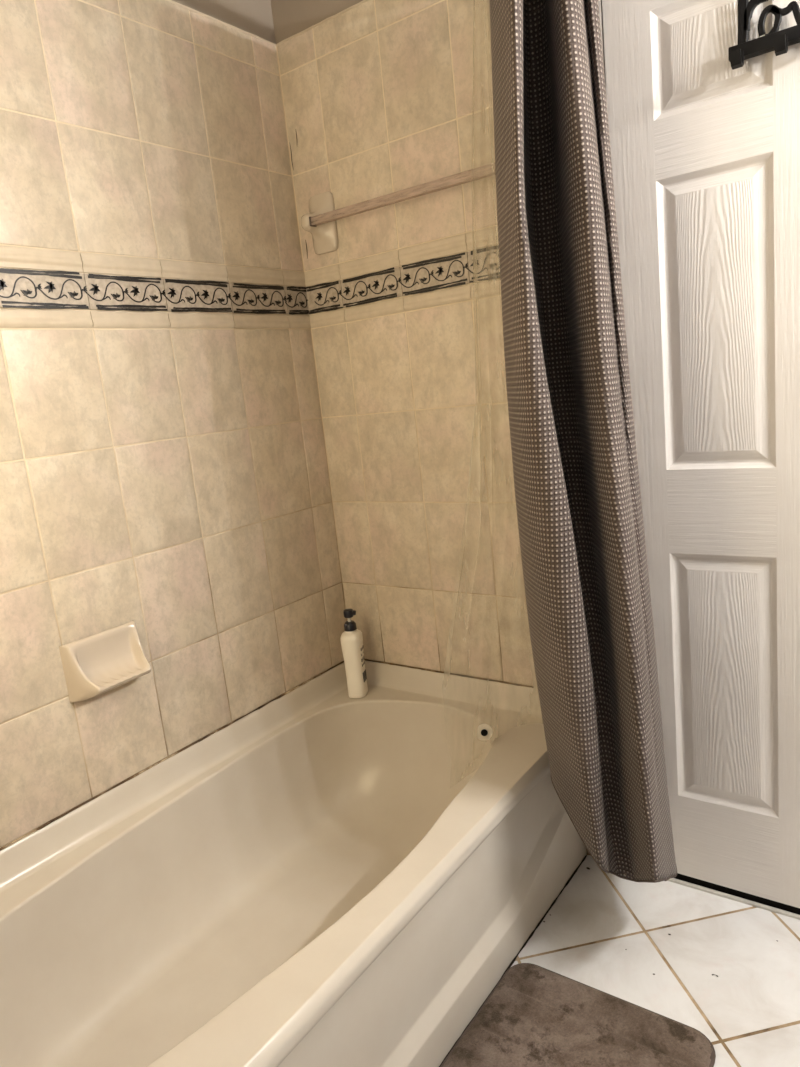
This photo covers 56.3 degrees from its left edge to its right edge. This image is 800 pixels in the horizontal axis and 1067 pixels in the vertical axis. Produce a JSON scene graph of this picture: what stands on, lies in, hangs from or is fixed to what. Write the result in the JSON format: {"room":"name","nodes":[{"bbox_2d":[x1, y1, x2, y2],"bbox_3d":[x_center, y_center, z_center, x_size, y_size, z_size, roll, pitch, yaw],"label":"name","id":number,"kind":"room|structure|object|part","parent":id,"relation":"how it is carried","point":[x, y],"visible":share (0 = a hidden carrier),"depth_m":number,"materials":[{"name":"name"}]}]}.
{"room":"bathroom","nodes":[
{"label":"bathroom","id":0,"kind":"room"},
{"bbox_2d":[0,0,346,847],"bbox_3d":[-1.007,-0.073,1.305,0.120,2.440,2.740,2,14,36],"label":"wall","id":1,"kind":"structure","parent":0,"point":[174,483],"depth_m":1.76,"materials":[{"name":"beige tile"}]},
{"bbox_2d":[59,620,151,702],"bbox_3d":[-0.638,0.286,1.660,0.080,0.130,0.183,2,14,36],"label":"soap dish","id":2,"kind":"object","parent":1,"relation":"attached to","point":[96,664],"visible":1,"depth_m":1.65,"materials":[{"name":"ceramic"}]},
{"bbox_2d":[0,245,310,327],"bbox_3d":[-0.709,-0.518,1.588,0.005,0.158,1.530,2,14,36],"label":"trim","id":3,"kind":"structure","parent":1,"relation":"attached to","point":[62,287],"depth_m":1.73,"materials":[{"name":"beige tile"}]},
{"bbox_2d":[0,661,343,850],"bbox_3d":[-0.596,0.560,1.798,0.006,0.008,1.520,2,14,36],"label":"trim","id":4,"kind":"structure","parent":1,"relation":"attached to","point":[301,684],"depth_m":1.79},
{"bbox_2d":[166,0,368,45],"bbox_3d":[-0.462,-1.170,1.232,0.797,0.011,1.528,2,14,36],"label":"trim","id":5,"kind":"structure","parent":1,"relation":"attached to","point":[171,1],"depth_m":1.93,"materials":[{"name":"white paint"}]},
{"bbox_2d":[270,0,589,854],"bbox_3d":[0.747,-0.319,1.611,2.358,2.440,0.120,2,14,36],"label":"wall","id":6,"kind":"structure","parent":0,"point":[381,97],"depth_m":2.01,"materials":[{"name":"beige tile"}]},
{"bbox_2d":[290,133,307,258],"bbox_3d":[-0.283,-0.957,2.120,0.031,0.343,0.002,2,14,36],"label":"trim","id":7,"kind":"structure","parent":6,"relation":"attached to","point":[296,133],"depth_m":2.11,"materials":[{"name":"tile"}]},
{"bbox_2d":[301,162,495,254],"bbox_3d":[0.025,-0.849,1.875,0.725,0.156,0.074,2,14,36],"label":"towel bar","id":8,"kind":"object","parent":6,"relation":"attached to","point":[320,221],"visible":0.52,"depth_m":2.04,"materials":[{"name":"wood"},{"name":"ceramic"}]},
{"bbox_2d":[309,217,316,226],"bbox_3d":[-0.238,-0.852,2.045,0.005,0.025,0.025,2,14,36],"label":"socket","id":9,"kind":"object","parent":8,"relation":"attached to","point":[312,220],"depth_m":2.04,"materials":[{"name":"beige ceramic"}]},
{"bbox_2d":[304,226,500,327],"bbox_3d":[0.073,-0.668,1.934,0.851,0.158,0.005,2,14,36],"label":"trim","id":10,"kind":"structure","parent":6,"relation":"attached to","point":[426,275],"depth_m":1.97,"materials":[{"name":"beige tile"}]},
{"bbox_2d":[364,659,537,688],"bbox_3d":[0.163,0.408,2.163,0.790,0.007,0.005,2,14,36],"label":"trim","id":11,"kind":"structure","parent":6,"relation":"attached to","point":[364,659],"depth_m":2.15,"materials":[{"name":"beige"}]},
{"bbox_2d":[598,0,606,98],"bbox_3d":[0.852,-0.164,1.550,0.932,2.140,0.102,2,14,36],"label":"trim","id":12,"kind":"structure","parent":6,"relation":"attached to","point":[599,1],"depth_m":1.57,"materials":[{"name":"white wood"}]},
{"bbox_2d":[602,0,799,907],"bbox_3d":[0.843,-0.130,1.538,0.762,2.032,0.035,2,14,36],"label":"door","id":13,"kind":"structure","parent":6,"relation":"in","point":[705,153],"depth_m":1.61,"materials":[{"name":"white wood"}]},
{"bbox_2d":[728,0,799,69],"bbox_3d":[0.694,-0.956,1.364,0.181,0.156,0.056,2,14,36],"label":"hook rack","id":14,"kind":"object","parent":13,"relation":"attached to","point":[777,41],"visible":1,"depth_m":1.39,"materials":[{"name":"black metal"}]},
{"bbox_3d":[0.707,-0.915,1.385,0.181,0.024,0.026,2,14,36],"label":"rail","id":15,"kind":"part","parent":14,"relation":"part of","materials":[{"name":"black metal"}]},
{"bbox_2d":[668,878,799,919],"bbox_3d":[0.937,0.888,1.718,0.796,0.008,0.011,2,14,36],"label":"trim","id":16,"kind":"structure","parent":6,"relation":"attached to","point":[684,883],"depth_m":1.80,"materials":[{"name":"white stone"}]},
{"bbox_2d":[675,873,799,914],"bbox_3d":[0.949,0.874,1.734,0.760,0.022,0.024,2,14,36],"label":"trim","id":17,"kind":"structure","parent":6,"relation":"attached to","point":[692,880],"depth_m":1.81,"materials":[{"name":"rubber"}]},
{"bbox_3d":[-0.083,-1.065,0.976,0.192,0.068,1.529,2,14,36],"label":"shower curtain rod","id":18,"kind":"object","parent":6,"relation":"attached to","visible":0},
{"bbox_2d":[489,0,676,882],"bbox_3d":[0.374,-0.225,1.542,0.299,1.992,0.421,-4,11,12],"label":"shower curtain","id":19,"kind":"object","parent":18,"relation":"hanging from","point":[574,450],"visible":1,"depth_m":1.49,"materials":[{"name":"fabric"}]},
{"bbox_2d":[511,854,799,1066],"bbox_3d":[0.084,1.193,0.782,2.570,0.060,2.840,2,14,36],"label":"floor","id":20,"kind":"structure","parent":0,"point":[749,1013],"depth_m":1.66,"materials":[{"name":"white tile"}]},
{"bbox_2d":[0,660,586,1066],"bbox_3d":[-0.261,0.800,1.614,0.771,0.464,1.522,2,14,36],"label":"bathtub","id":21,"kind":"object","parent":20,"relation":"on","point":[325,877],"visible":0.95,"depth_m":1.67,"materials":[{"name":"ceramic"}]},
{"bbox_2d":[340,609,367,697],"bbox_3d":[-0.140,0.357,2.249,0.061,0.270,0.074,-3,11,16],"label":"pump bottle","id":22,"kind":"object","parent":21,"relation":"on","point":[351,639],"visible":1,"depth_m":2.22,"materials":[{"name":"white plastic"}]},
{"bbox_2d":[476,724,492,740],"bbox_3d":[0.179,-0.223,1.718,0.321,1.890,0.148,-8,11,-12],"label":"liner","id":23,"kind":"object","parent":21,"relation":"attached to","point":[484,732],"visible":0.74,"depth_m":1.85,"materials":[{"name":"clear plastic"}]},
{"bbox_2d":[439,855,586,1066],"bbox_3d":[0.069,1.035,1.437,0.006,0.006,1.510,2,14,36],"label":"trim","id":24,"kind":"structure","parent":21,"relation":"attached to","point":[577,868],"depth_m":1.75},
{"bbox_2d":[440,963,715,1066],"bbox_3d":[0.239,1.038,1.292,0.440,0.016,0.694,2,14,36],"label":"bath mat","id":25,"kind":"object","parent":20,"relation":"on","point":[535,1015],"visible":1,"depth_m":1.48,"materials":[{"name":"fabric"}]}
]}

